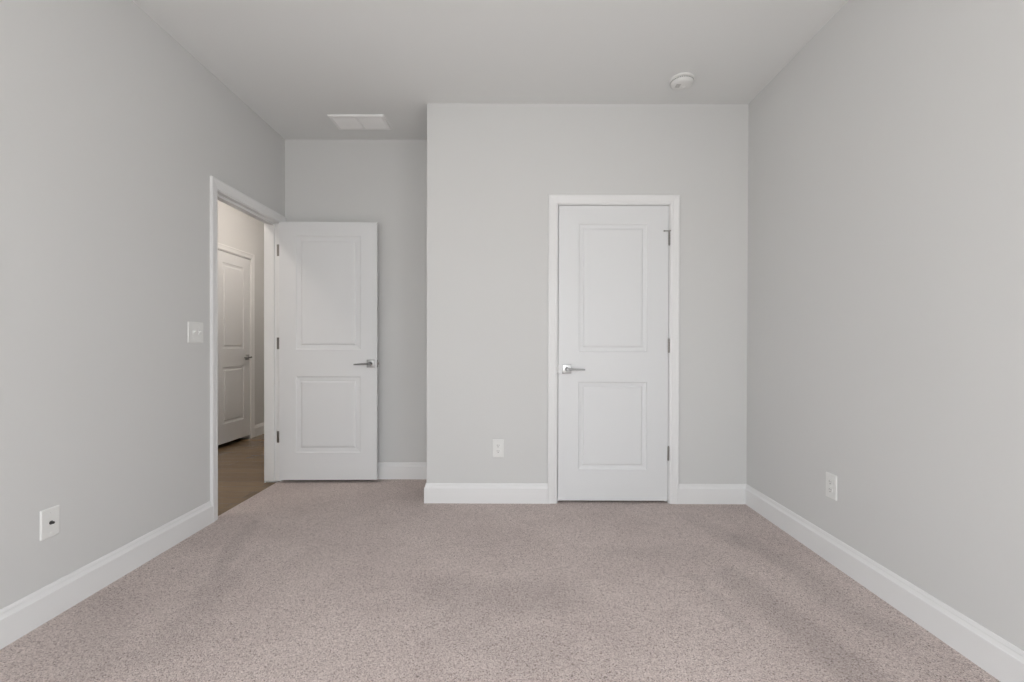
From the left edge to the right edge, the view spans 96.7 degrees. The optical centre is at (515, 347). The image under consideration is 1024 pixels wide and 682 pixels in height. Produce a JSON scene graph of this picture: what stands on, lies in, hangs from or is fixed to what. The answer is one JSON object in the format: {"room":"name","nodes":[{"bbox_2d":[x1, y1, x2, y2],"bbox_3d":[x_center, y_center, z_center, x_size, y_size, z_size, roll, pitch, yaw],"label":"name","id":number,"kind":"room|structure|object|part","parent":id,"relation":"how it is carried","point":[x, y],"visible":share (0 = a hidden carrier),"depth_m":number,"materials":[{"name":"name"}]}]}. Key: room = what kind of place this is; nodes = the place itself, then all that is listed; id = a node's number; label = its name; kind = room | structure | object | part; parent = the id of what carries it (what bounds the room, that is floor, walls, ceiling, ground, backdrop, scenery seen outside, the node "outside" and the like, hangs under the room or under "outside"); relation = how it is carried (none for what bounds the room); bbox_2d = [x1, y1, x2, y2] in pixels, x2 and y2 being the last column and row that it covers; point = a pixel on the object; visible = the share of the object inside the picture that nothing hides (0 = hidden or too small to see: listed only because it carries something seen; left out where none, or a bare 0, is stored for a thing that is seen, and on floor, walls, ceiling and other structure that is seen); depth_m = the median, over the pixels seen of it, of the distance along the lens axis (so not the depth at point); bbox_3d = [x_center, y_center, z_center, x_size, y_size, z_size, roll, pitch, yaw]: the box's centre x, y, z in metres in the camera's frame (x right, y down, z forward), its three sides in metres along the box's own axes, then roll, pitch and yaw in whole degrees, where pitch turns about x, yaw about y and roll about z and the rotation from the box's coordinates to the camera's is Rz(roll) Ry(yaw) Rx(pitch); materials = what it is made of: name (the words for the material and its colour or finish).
{"room":"empty bedroom","nodes":[
{"label":"empty bedroom","id":0,"kind":"room"},
{"bbox_2d":[0,0,284,608],"bbox_3d":[-1.910,-0.270,2.592,0.119,2.800,8.217,0,0,-1],"label":"wall","id":1,"kind":"structure","parent":0,"point":[113,135],"depth_m":2.03,"materials":[{"name":"white paint"}]},
{"bbox_2d":[40,505,59,540],"bbox_3d":[-1.837,0.695,1.804,0.017,0.117,0.076,0,0,-1],"label":"outlet","id":2,"kind":"object","parent":1,"relation":"attached to","point":[50,517],"visible":1,"depth_m":1.80,"materials":[{"name":"white plastic"}]},
{"bbox_2d":[0,501,212,649],"bbox_3d":[-1.827,1.012,0.689,0.019,0.136,4.161,0,0,-1],"label":"baseboard","id":3,"kind":"structure","parent":1,"relation":"attached to","point":[19,618],"depth_m":1.97,"materials":[{"name":"white wood"}]},
{"bbox_2d":[188,321,202,342],"bbox_3d":[-1.843,-0.085,2.635,0.019,0.122,0.128,0,0,-1],"label":"light switch","id":4,"kind":"object","parent":1,"relation":"attached to","point":[195,329],"visible":1,"depth_m":2.63,"materials":[{"name":"white plastic"}]},
{"bbox_2d":[210,176,378,522],"bbox_3d":[-1.533,0.018,3.217,0.919,2.118,0.900,0,0,-1],"label":"door","id":5,"kind":"structure","parent":1,"relation":"in","point":[321,363],"depth_m":3.57,"materials":[{"name":"white wood"}]},
{"bbox_3d":[-1.849,0.012,3.213,0.017,2.108,0.900,0,0,-1],"label":"casing","id":6,"kind":"part","parent":5,"relation":"part of","materials":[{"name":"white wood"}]},
{"bbox_3d":[-1.984,0.017,3.212,0.017,2.118,0.900,0,0,-1],"label":"casing","id":7,"kind":"part","parent":5,"relation":"part of","materials":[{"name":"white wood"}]},
{"bbox_3d":[-1.185,0.129,3.542,0.134,0.027,0.046,0,0,-1],"label":"lever","id":8,"kind":"part","parent":5,"relation":"part of","materials":[{"name":"silver metal"}]},
{"bbox_3d":[-1.133,0.128,3.570,0.062,0.062,0.009,0,0,-1],"label":"handle","id":9,"kind":"part","parent":5,"relation":"part of","materials":[{"name":"silver metal"}]},
{"bbox_2d":[218,200,263,424],"bbox_3d":[-3.444,-0.281,3.904,0.700,2.800,5.400,0,0,0],"label":"wall","id":10,"kind":"structure","parent":0,"point":[238,230],"depth_m":5.42,"materials":[{"name":"white paint"}]},
{"bbox_2d":[218,243,254,444],"bbox_3d":[-3.125,-0.011,4.996,0.169,2.150,0.756,0,0,0],"label":"door","id":11,"kind":"structure","parent":10,"relation":"in","point":[236,268],"depth_m":5.05,"materials":[{"name":"white wood"}]},
{"bbox_2d":[255,422,263,436],"bbox_3d":[-3.086,0.991,5.995,0.015,0.136,1.230,0,0,0],"label":"baseboard","id":12,"kind":"structure","parent":10,"relation":"attached to","point":[259,428],"depth_m":5.48,"materials":[{"name":"white wood"}]},
{"bbox_2d":[285,140,426,461],"bbox_3d":[-0.162,-0.272,3.735,3.515,2.800,0.117,0,0,0],"label":"wall","id":13,"kind":"structure","parent":0,"point":[383,182],"depth_m":3.67,"materials":[{"name":"white paint"}]},
{"bbox_2d":[132,0,848,139],"bbox_3d":[-0.123,-1.708,1.130,3.669,0.100,5.312,0,0,0],"label":"ceiling","id":14,"kind":"structure","parent":0,"point":[294,63],"depth_m":2.55,"materials":[{"name":"white paint"}]},
{"bbox_2d":[327,114,391,129],"bbox_3d":[-1.149,-1.666,3.377,0.405,0.014,0.217,0,0,0],"label":"ceiling vent","id":15,"kind":"object","parent":14,"relation":"in","point":[342,121],"visible":1,"depth_m":3.35,"materials":[{"name":"white metal"}]},
{"bbox_2d":[670,72,694,90],"bbox_3d":[1.037,-1.643,2.828,0.147,0.044,0.147,0,0,0],"label":"smoke detector","id":16,"kind":"object","parent":14,"relation":"attached to","point":[681,81],"visible":1,"depth_m":2.79,"materials":[{"name":"white plastic"}]},
{"bbox_2d":[0,434,999,681],"bbox_3d":[-1.029,1.102,2.632,5.339,0.060,8.150,0,0,0],"label":"floor","id":17,"kind":"structure","parent":0,"point":[299,580],"depth_m":1.91,"materials":[{"name":"beige carpet"}]},
{"bbox_2d":[427,104,748,483],"bbox_3d":[0.494,-0.269,3.400,2.201,2.800,0.552,0,0,0],"label":"wall","id":18,"kind":"structure","parent":0,"point":[493,169],"depth_m":3.12,"materials":[{"name":"white paint"}]},
{"bbox_2d":[378,462,547,503],"bbox_3d":[-0.800,1.000,3.401,2.047,0.136,0.567,0,0,0],"label":"baseboard","id":19,"kind":"structure","parent":18,"relation":"attached to","point":[470,493],"depth_m":3.12,"materials":[{"name":"white wood"}]},
{"bbox_2d":[492,439,503,456],"bbox_3d":[-0.117,0.695,3.126,0.080,0.124,0.008,0,0,0],"label":"wall outlet","id":20,"kind":"object","parent":18,"relation":"attached to","point":[497,444],"visible":1,"depth_m":3.12,"materials":[{"name":"white plastic"}]},
{"bbox_2d":[548,194,679,503],"bbox_3d":[0.674,0.016,3.158,0.896,2.114,0.169,0,0,0],"label":"door","id":21,"kind":"structure","parent":18,"relation":"in","point":[614,260],"depth_m":3.13,"materials":[{"name":"white wood"}]},
{"bbox_3d":[0.355,0.150,3.124,0.062,0.062,0.009,0,0,0],"label":"handle","id":22,"kind":"part","parent":21,"relation":"part of","materials":[{"name":"silver metal"}]},
{"bbox_3d":[0.408,0.150,3.097,0.134,0.027,0.046,0,0,0],"label":"lever","id":23,"kind":"part","parent":21,"relation":"part of","materials":[{"name":"silver metal"}]},
{"bbox_2d":[747,0,1023,650],"bbox_3d":[1.650,-0.254,1.135,0.117,2.800,5.312,0,0,0],"label":"wall","id":24,"kind":"structure","parent":0,"point":[885,305],"depth_m":1.88,"materials":[{"name":"white paint"}]},
{"bbox_2d":[826,472,836,500],"bbox_3d":[1.587,0.698,2.286,0.008,0.124,0.080,0,0,0],"label":"wall outlet","id":25,"kind":"object","parent":24,"relation":"attached to","point":[831,479],"visible":1,"depth_m":2.28,"materials":[{"name":"white plastic"}]},
{"bbox_2d":[679,484,1023,681],"bbox_3d":[1.352,1.019,0.866,0.472,0.136,4.526,0,0,0],"label":"baseboard","id":26,"kind":"structure","parent":24,"relation":"attached to","point":[992,653],"depth_m":1.92,"materials":[{"name":"white wood"}]}
]}

